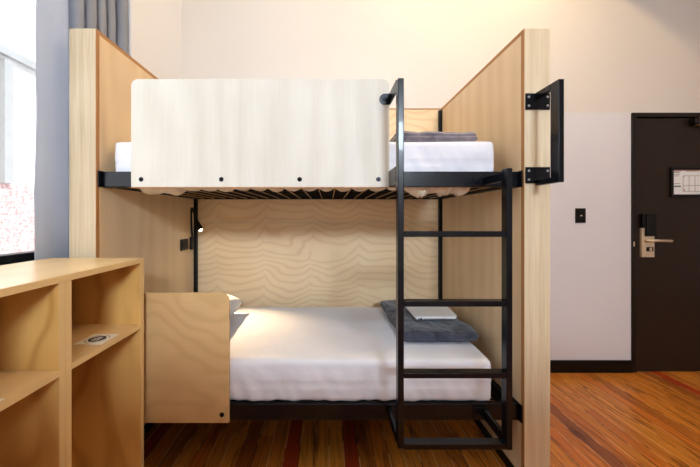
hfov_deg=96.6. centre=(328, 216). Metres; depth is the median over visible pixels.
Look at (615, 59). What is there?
wall
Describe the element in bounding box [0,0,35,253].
window
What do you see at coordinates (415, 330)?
blanket
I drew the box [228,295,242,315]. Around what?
pillow
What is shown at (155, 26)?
wall
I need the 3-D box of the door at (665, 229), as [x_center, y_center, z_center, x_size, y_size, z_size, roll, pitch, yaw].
[3.054,0.215,2.650,1.013,2.184,0.186,0,0,0]
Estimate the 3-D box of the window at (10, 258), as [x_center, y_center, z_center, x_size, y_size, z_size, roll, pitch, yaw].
[-1.465,-0.968,0.174,0.070,2.450,3.548,0,0,0]
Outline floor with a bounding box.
[144,371,699,466]
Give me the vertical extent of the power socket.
0.086 m
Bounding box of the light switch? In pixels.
[575,208,585,222]
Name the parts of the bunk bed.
post, mounting plate, panel, rail, corner leg, rail, rail, panel, panel, rail, bracket arm, bracket arm, bracket arm, corner leg, rail, panel, bracket arm, bracket arm, rail, mounting plate, mounting plate, post, mounting plate, mounting plate, grab handle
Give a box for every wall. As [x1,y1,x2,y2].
[128,0,181,78]
[182,0,699,359]
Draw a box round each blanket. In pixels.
[380,300,478,341]
[389,131,477,141]
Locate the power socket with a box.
[180,238,187,250]
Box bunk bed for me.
[69,29,563,466]
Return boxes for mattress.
[115,142,493,197]
[230,307,490,400]
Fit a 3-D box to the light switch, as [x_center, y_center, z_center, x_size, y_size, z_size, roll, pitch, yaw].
[2.117,-0.012,2.615,0.084,0.122,0.016,0,0,0]
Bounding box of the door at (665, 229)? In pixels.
[631,113,699,372]
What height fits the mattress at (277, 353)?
0.261 m
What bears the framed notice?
attached to the door at (665, 229)
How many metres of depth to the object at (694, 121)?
2.59 m
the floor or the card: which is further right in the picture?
the floor
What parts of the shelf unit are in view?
shelf, shelf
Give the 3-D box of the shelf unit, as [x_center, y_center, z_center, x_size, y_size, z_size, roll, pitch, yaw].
[-1.084,0.749,0.595,0.429,1.116,1.730,0,0,0]
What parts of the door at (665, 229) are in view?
lock plate, lever handle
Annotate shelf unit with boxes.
[0,258,143,466]
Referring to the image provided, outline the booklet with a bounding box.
[406,307,456,318]
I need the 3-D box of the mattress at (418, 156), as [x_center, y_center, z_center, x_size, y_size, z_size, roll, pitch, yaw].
[-0.124,-0.245,1.999,1.913,0.293,0.912,0,0,0]
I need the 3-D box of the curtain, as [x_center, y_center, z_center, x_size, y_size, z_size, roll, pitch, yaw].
[-1.303,-0.813,1.661,0.125,2.520,0.546,0,0,0]
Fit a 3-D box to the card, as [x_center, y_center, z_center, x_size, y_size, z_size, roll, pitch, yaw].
[-0.937,0.493,1.258,0.110,0.002,0.107,0,0,0]
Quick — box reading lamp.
[189,207,202,249]
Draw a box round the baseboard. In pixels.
[550,360,632,372]
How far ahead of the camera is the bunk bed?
1.50 m
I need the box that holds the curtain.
[34,0,128,259]
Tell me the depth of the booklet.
1.95 m
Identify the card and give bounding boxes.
[73,334,118,344]
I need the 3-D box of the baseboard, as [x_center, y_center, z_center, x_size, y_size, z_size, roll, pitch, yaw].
[1.811,1.256,2.614,1.472,0.102,0.018,0,0,0]
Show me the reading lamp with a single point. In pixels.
(198, 225)
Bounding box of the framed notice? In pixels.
[670,167,699,196]
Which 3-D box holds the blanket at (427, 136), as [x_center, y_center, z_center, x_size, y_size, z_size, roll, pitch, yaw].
[0.576,-0.432,1.778,0.456,0.070,0.248,0,0,0]

